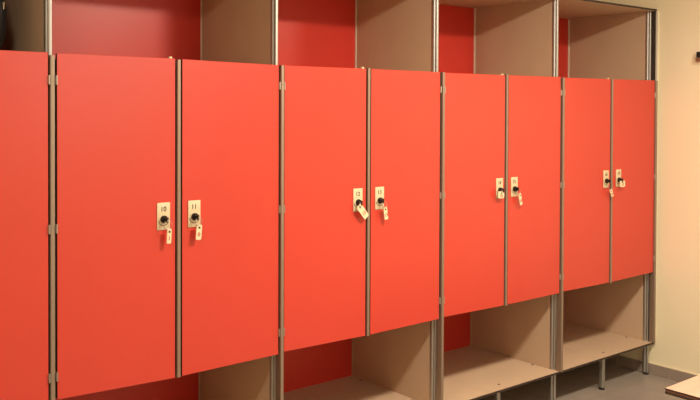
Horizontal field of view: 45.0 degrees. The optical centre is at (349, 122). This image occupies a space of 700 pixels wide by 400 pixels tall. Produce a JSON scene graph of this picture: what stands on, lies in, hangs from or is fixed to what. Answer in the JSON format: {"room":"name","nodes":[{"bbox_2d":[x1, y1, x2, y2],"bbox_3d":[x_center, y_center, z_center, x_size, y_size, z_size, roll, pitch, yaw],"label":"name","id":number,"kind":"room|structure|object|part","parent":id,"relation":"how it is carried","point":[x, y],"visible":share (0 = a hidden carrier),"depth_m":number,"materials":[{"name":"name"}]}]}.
{"room":"changing room","nodes":[
{"label":"changing room","id":0,"kind":"room"},
{"bbox_2d":[477,361,685,399],"bbox_3d":[0.372,1.440,1.612,5.826,0.100,4.300,0,1,-39],"label":"floor","id":1,"kind":"structure","parent":0,"point":[581,383],"depth_m":4.31,"materials":[{"name":"tile"}]},
{"bbox_2d":[0,0,54,399],"bbox_3d":[-1.349,0.395,2.424,0.829,1.951,0.586,0,1,-39],"label":"locker","id":2,"kind":"object","parent":1,"relation":"on","point":[27,61],"visible":1,"depth_m":2.42,"materials":[{"name":"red laminate"}]},
{"bbox_2d":[0,0,6,48],"bbox_3d":[-1.238,-0.369,2.473,0.414,0.364,0.307,0,1,-39],"label":"shoulder bag","id":3,"kind":"object","parent":2,"relation":"on","point":[3,10],"visible":1,"depth_m":2.51,"materials":[{"name":"black fabric"}]},
{"bbox_3d":[-1.057,0.307,2.698,0.018,1.761,0.513,0,1,-39],"label":"panel","id":4,"kind":"part","parent":2,"relation":"part of","materials":[{"name":"beige laminate"}]},
{"bbox_3d":[-0.889,0.394,2.493,0.022,1.932,0.030,0,1,-39],"label":"post","id":5,"kind":"part","parent":2,"relation":"part of","materials":[{"name":"metal"}]},
{"bbox_2d":[52,0,283,399],"bbox_3d":[-0.723,0.390,2.936,0.811,1.951,0.586,0,1,-39],"label":"locker","id":6,"kind":"object","parent":1,"relation":"on","point":[172,109],"visible":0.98,"depth_m":2.75,"materials":[{"name":"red laminate"}]},
{"bbox_3d":[-0.711,0.309,2.588,0.380,1.024,0.012,0,1,-39],"label":"door","id":7,"kind":"part","parent":6,"relation":"part of","materials":[{"name":"red laminate"}]},
{"bbox_3d":[-0.895,0.111,3.146,0.798,1.381,0.010,0,1,-39],"label":"panel","id":8,"kind":"part","parent":6,"relation":"part of","materials":[{"name":"red laminate"}]},
{"bbox_3d":[-0.906,0.992,3.169,0.798,0.378,0.006,0,1,-39],"label":"panel","id":9,"kind":"part","parent":6,"relation":"part of","materials":[{"name":"red laminate"}]},
{"bbox_3d":[-0.591,0.298,2.675,0.045,0.086,0.004,0,1,-39],"label":"lock plate","id":10,"kind":"part","parent":6,"relation":"part of","materials":[{"name":"metal"}]},
{"bbox_2d":[164,217,172,243],"bbox_3d":[-0.573,0.341,2.663,0.026,0.085,0.018,0,1,-10],"label":"key","id":11,"kind":"object","parent":6,"relation":"attached to","point":[169,231],"visible":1,"depth_m":2.66,"materials":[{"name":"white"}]},
{"bbox_3d":[-0.506,0.297,2.744,0.045,0.086,0.004,0,1,-39],"label":"lock plate","id":12,"kind":"part","parent":6,"relation":"part of","materials":[{"name":"metal"}]},
{"bbox_2d":[195,214,201,239],"bbox_3d":[-0.490,0.339,2.732,0.023,0.083,0.018,0,1,-10],"label":"key","id":13,"kind":"object","parent":6,"relation":"attached to","point":[198,227],"visible":1,"depth_m":2.73,"materials":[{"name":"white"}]},
{"bbox_3d":[-0.608,0.992,3.401,0.004,0.374,0.010,0,1,-39],"label":"corner trim","id":14,"kind":"part","parent":6,"relation":"part of","materials":[{"name":"metal"}]},
{"bbox_3d":[-0.593,-0.396,3.370,0.004,0.372,0.010,0,1,-39],"label":"corner trim","id":15,"kind":"part","parent":6,"relation":"part of","materials":[{"name":"beige"}]},
{"bbox_3d":[-0.399,0.307,2.842,0.375,1.022,0.012,0,1,-39],"label":"door","id":16,"kind":"part","parent":6,"relation":"part of","materials":[{"name":"red laminate"}]},
{"bbox_3d":[-0.437,0.302,3.204,0.018,1.761,0.513,0,1,-39],"label":"panel","id":17,"kind":"part","parent":6,"relation":"part of","materials":[{"name":"beige laminate"}]},
{"bbox_3d":[-0.269,0.388,2.999,0.022,1.932,0.030,0,1,-39],"label":"post","id":18,"kind":"part","parent":6,"relation":"part of","materials":[{"name":"metal"}]},
{"bbox_2d":[278,0,444,399],"bbox_3d":[-0.101,0.385,3.443,0.807,1.951,0.586,0,1,-39],"label":"locker","id":19,"kind":"object","parent":1,"relation":"on","point":[364,88],"visible":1,"depth_m":3.33,"materials":[{"name":"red laminate"}]},
{"bbox_3d":[-0.275,0.106,3.652,0.798,1.381,0.010,0,1,-39],"label":"panel","id":20,"kind":"part","parent":19,"relation":"part of","materials":[{"name":"red laminate"}]},
{"bbox_3d":[-0.286,0.987,3.675,0.798,0.378,0.006,0,1,-39],"label":"panel","id":21,"kind":"part","parent":19,"relation":"part of","materials":[{"name":"red laminate"}]},
{"bbox_3d":[-0.089,0.306,3.095,0.376,1.017,0.012,0,1,-39],"label":"door","id":22,"kind":"part","parent":19,"relation":"part of","materials":[{"name":"red laminate"}]},
{"bbox_2d":[284,376,413,399],"bbox_3d":[-0.108,1.185,3.460,0.800,0.010,0.573,0,1,-39],"label":"shelf","id":23,"kind":"object","parent":19,"relation":"attached to","point":[331,387],"depth_m":3.69,"materials":[{"name":"beige laminate"}]},
{"bbox_3d":[0.012,0.987,3.908,0.004,0.374,0.010,0,1,-39],"label":"corner trim","id":24,"kind":"part","parent":19,"relation":"part of","materials":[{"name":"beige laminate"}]},
{"bbox_3d":[0.026,-0.401,3.876,0.004,0.372,0.010,0,1,-39],"label":"corner trim","id":25,"kind":"part","parent":19,"relation":"part of","materials":[{"name":"beige"}]},
{"bbox_3d":[0.030,0.292,3.181,0.045,0.086,0.004,0,1,-39],"label":"lock plate","id":26,"kind":"part","parent":19,"relation":"part of","materials":[{"name":"metal"}]},
{"bbox_2d":[357,201,368,218],"bbox_3d":[0.046,0.329,3.174,0.056,0.072,0.018,0,1,-39],"label":"key","id":27,"kind":"object","parent":19,"relation":"attached to","point":[360,208],"visible":1,"depth_m":3.17,"materials":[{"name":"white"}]},
{"bbox_3d":[0.114,0.292,3.250,0.045,0.086,0.004,0,1,-39],"label":"lock plate","id":28,"kind":"part","parent":19,"relation":"part of","materials":[{"name":"metal"}]},
{"bbox_2d":[381,199,387,219],"bbox_3d":[0.134,0.333,3.241,0.031,0.082,0.018,0,1,-18],"label":"key","id":29,"kind":"object","parent":19,"relation":"attached to","point":[385,212],"visible":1,"depth_m":3.24,"materials":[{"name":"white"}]},
{"bbox_3d":[0.182,0.297,3.710,0.018,1.761,0.513,0,1,-39],"label":"panel","id":30,"kind":"part","parent":19,"relation":"part of","materials":[{"name":"beige laminate"}]},
{"bbox_3d":[0.220,0.303,3.347,0.372,1.016,0.012,0,1,-39],"label":"door","id":31,"kind":"part","parent":19,"relation":"part of","materials":[{"name":"red laminate"}]},
{"bbox_3d":[0.350,0.383,3.505,0.022,1.932,0.030,0,1,-39],"label":"post","id":32,"kind":"part","parent":19,"relation":"part of","materials":[{"name":"metal"}]},
{"bbox_2d":[438,0,564,399],"bbox_3d":[0.518,0.379,3.949,0.807,1.951,0.586,0,1,-39],"label":"locker","id":33,"kind":"object","parent":1,"relation":"on","point":[505,93],"visible":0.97,"depth_m":3.87,"materials":[{"name":"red laminate"}]},
{"bbox_3d":[0.344,0.101,4.158,0.798,1.381,0.010,0,1,-39],"label":"panel","id":34,"kind":"part","parent":33,"relation":"part of","materials":[{"name":"red laminate"}]},
{"bbox_3d":[0.333,0.982,4.181,0.798,0.378,0.006,0,1,-39],"label":"panel","id":35,"kind":"part","parent":33,"relation":"part of","materials":[{"name":"red laminate"}]},
{"bbox_3d":[0.632,0.981,4.413,0.004,0.374,0.010,0,1,-39],"label":"corner trim","id":36,"kind":"part","parent":33,"relation":"part of","materials":[{"name":"beige laminate"}]},
{"bbox_3d":[0.646,-0.406,4.382,0.004,0.372,0.010,0,1,-39],"label":"corner trim","id":37,"kind":"part","parent":33,"relation":"part of","materials":[{"name":"beige"}]},
{"bbox_3d":[0.530,0.301,3.601,0.376,1.015,0.012,0,1,-39],"label":"door","id":38,"kind":"part","parent":33,"relation":"part of","materials":[{"name":"red laminate"}]},
{"bbox_3d":[0.656,1.267,3.772,0.022,0.158,0.026,0,1,-39],"label":"leg","id":39,"kind":"part","parent":33,"relation":"part of","materials":[{"name":"metal"}]},
{"bbox_3d":[0.654,0.287,3.691,0.045,0.086,0.004,0,1,-39],"label":"lock plate","id":40,"kind":"part","parent":33,"relation":"part of","materials":[{"name":"metal"}]},
{"bbox_2d":[498,188,503,197],"bbox_3d":[0.655,0.309,3.671,0.039,0.042,0.018,0,1,-39],"label":"key","id":41,"kind":"object","parent":33,"relation":"attached to","point":[500,193],"visible":1,"depth_m":3.67,"materials":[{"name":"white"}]},
{"bbox_2d":[443,346,561,399],"bbox_3d":[0.511,1.180,3.966,0.800,0.010,0.573,0,1,-39],"label":"shelf","id":42,"kind":"object","parent":33,"relation":"attached to","point":[470,372],"depth_m":3.98,"materials":[{"name":"beige laminate"}]},
{"bbox_3d":[0.802,0.291,4.216,0.018,1.761,0.513,0,1,-39],"label":"panel","id":43,"kind":"part","parent":33,"relation":"part of","materials":[{"name":"beige laminate"}]},
{"bbox_3d":[0.731,0.286,3.753,0.045,0.086,0.004,0,1,-39],"label":"lock plate","id":44,"kind":"part","parent":33,"relation":"part of","materials":[{"name":"metal"}]},
{"bbox_2d":[516,187,522,204],"bbox_3d":[0.752,0.328,3.750,0.038,0.082,0.018,0,1,-39],"label":"key","id":45,"kind":"object","parent":33,"relation":"attached to","point":[517,188],"visible":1,"depth_m":3.75,"materials":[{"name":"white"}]},
{"bbox_3d":[0.839,0.297,3.853,0.372,1.017,0.012,0,1,-39],"label":"door","id":46,"kind":"part","parent":33,"relation":"part of","materials":[{"name":"red laminate"}]},
{"bbox_3d":[0.970,0.378,4.011,0.022,1.932,0.030,0,1,-39],"label":"post","id":47,"kind":"part","parent":33,"relation":"part of","materials":[{"name":"metal"}]},
{"bbox_2d":[558,0,658,389],"bbox_3d":[1.136,0.374,4.465,0.818,1.951,0.604,0,1,-39],"label":"locker","id":48,"kind":"object","parent":1,"relation":"on","point":[608,52],"visible":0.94,"depth_m":4.38,"materials":[{"name":"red laminate"}]},
{"bbox_3d":[0.964,0.095,4.664,0.798,1.381,0.010,0,1,-39],"label":"panel","id":49,"kind":"part","parent":48,"relation":"part of","materials":[{"name":"red laminate"}]},
{"bbox_3d":[1.266,-0.411,4.888,0.004,0.372,0.010,0,1,-39],"label":"corner trim","id":50,"kind":"part","parent":48,"relation":"part of","materials":[{"name":"beige"}]},
{"bbox_3d":[1.150,0.294,4.107,0.376,1.019,0.012,0,1,-39],"label":"door","id":51,"kind":"part","parent":48,"relation":"part of","materials":[{"name":"red laminate"}]},
{"bbox_3d":[1.276,1.262,4.278,0.022,0.158,0.026,0,1,-39],"label":"leg","id":52,"kind":"part","parent":48,"relation":"part of","materials":[{"name":"metal"}]},
{"bbox_3d":[1.416,0.286,4.729,0.018,1.761,0.531,0,1,-39],"label":"panel","id":53,"kind":"part","parent":48,"relation":"part of","materials":[{"name":"beige laminate"}]},
{"bbox_3d":[1.273,0.282,4.196,0.045,0.086,0.004,0,1,-39],"label":"lock plate","id":54,"kind":"part","parent":48,"relation":"part of","materials":[{"name":"metal"}]},
{"bbox_2d":[562,321,653,372],"bbox_3d":[1.125,1.174,4.479,0.800,0.010,0.591,0,1,-39],"label":"shelf","id":55,"kind":"object","parent":48,"relation":"attached to","point":[584,343],"depth_m":4.47,"materials":[{"name":"beige laminate"}]},
{"bbox_2d":[607,179,613,196],"bbox_3d":[1.292,0.327,4.192,0.050,0.089,0.018,0,1,-39],"label":"key","id":56,"kind":"object","parent":48,"relation":"attached to","point":[609,180],"visible":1,"depth_m":4.19,"materials":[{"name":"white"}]},
{"bbox_3d":[1.357,0.281,4.264,0.045,0.086,0.004,0,1,-39],"label":"lock plate","id":57,"kind":"part","parent":48,"relation":"part of","materials":[{"name":"metal"}]},
{"bbox_2d":[620,178,624,186],"bbox_3d":[1.371,0.304,4.256,0.044,0.044,0.018,0,1,-39],"label":"key","id":58,"kind":"object","parent":48,"relation":"attached to","point":[622,182],"visible":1,"depth_m":4.25,"materials":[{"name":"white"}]},
{"bbox_3d":[1.461,0.290,4.361,0.377,1.022,0.012,0,1,-39],"label":"door","id":59,"kind":"part","parent":48,"relation":"part of","materials":[{"name":"red laminate"}]},
{"bbox_3d":[1.590,0.372,4.516,0.022,1.932,0.030,0,1,-39],"label":"post","id":60,"kind":"part","parent":48,"relation":"part of","materials":[{"name":"metal"}]},
{"bbox_2d":[665,375,699,399],"bbox_3d":[1.692,1.155,3.234,1.194,0.430,0.360,0,1,-39],"label":"bench","id":61,"kind":"object","parent":1,"relation":"on","point":[689,389],"visible":1,"depth_m":2.98,"materials":[{"name":"brown wood"}]},
{"bbox_2d":[596,0,699,374],"bbox_3d":[2.594,0.171,3.404,0.100,2.400,4.300,0,1,-39],"label":"wall","id":62,"kind":"structure","parent":0,"point":[677,344],"depth_m":4.41,"materials":[{"name":"beige paint"}]},
{"bbox_2d":[605,355,697,381],"bbox_3d":[2.548,1.341,3.388,0.008,0.061,4.100,0,1,-39],"label":"baseboard","id":63,"kind":"structure","parent":62,"relation":"attached to","point":[674,374],"depth_m":4.51,"materials":[{"name":"beige tile"}]},
{"bbox_2d":[695,52,699,60],"bbox_3d":[2.162,-0.327,3.790,0.075,0.046,1.303,0,1,-39],"label":"rail","id":64,"kind":"object","parent":62,"relation":"attached to","point":[697,58],"visible":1,"depth_m":4.29,"materials":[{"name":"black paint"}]}
]}

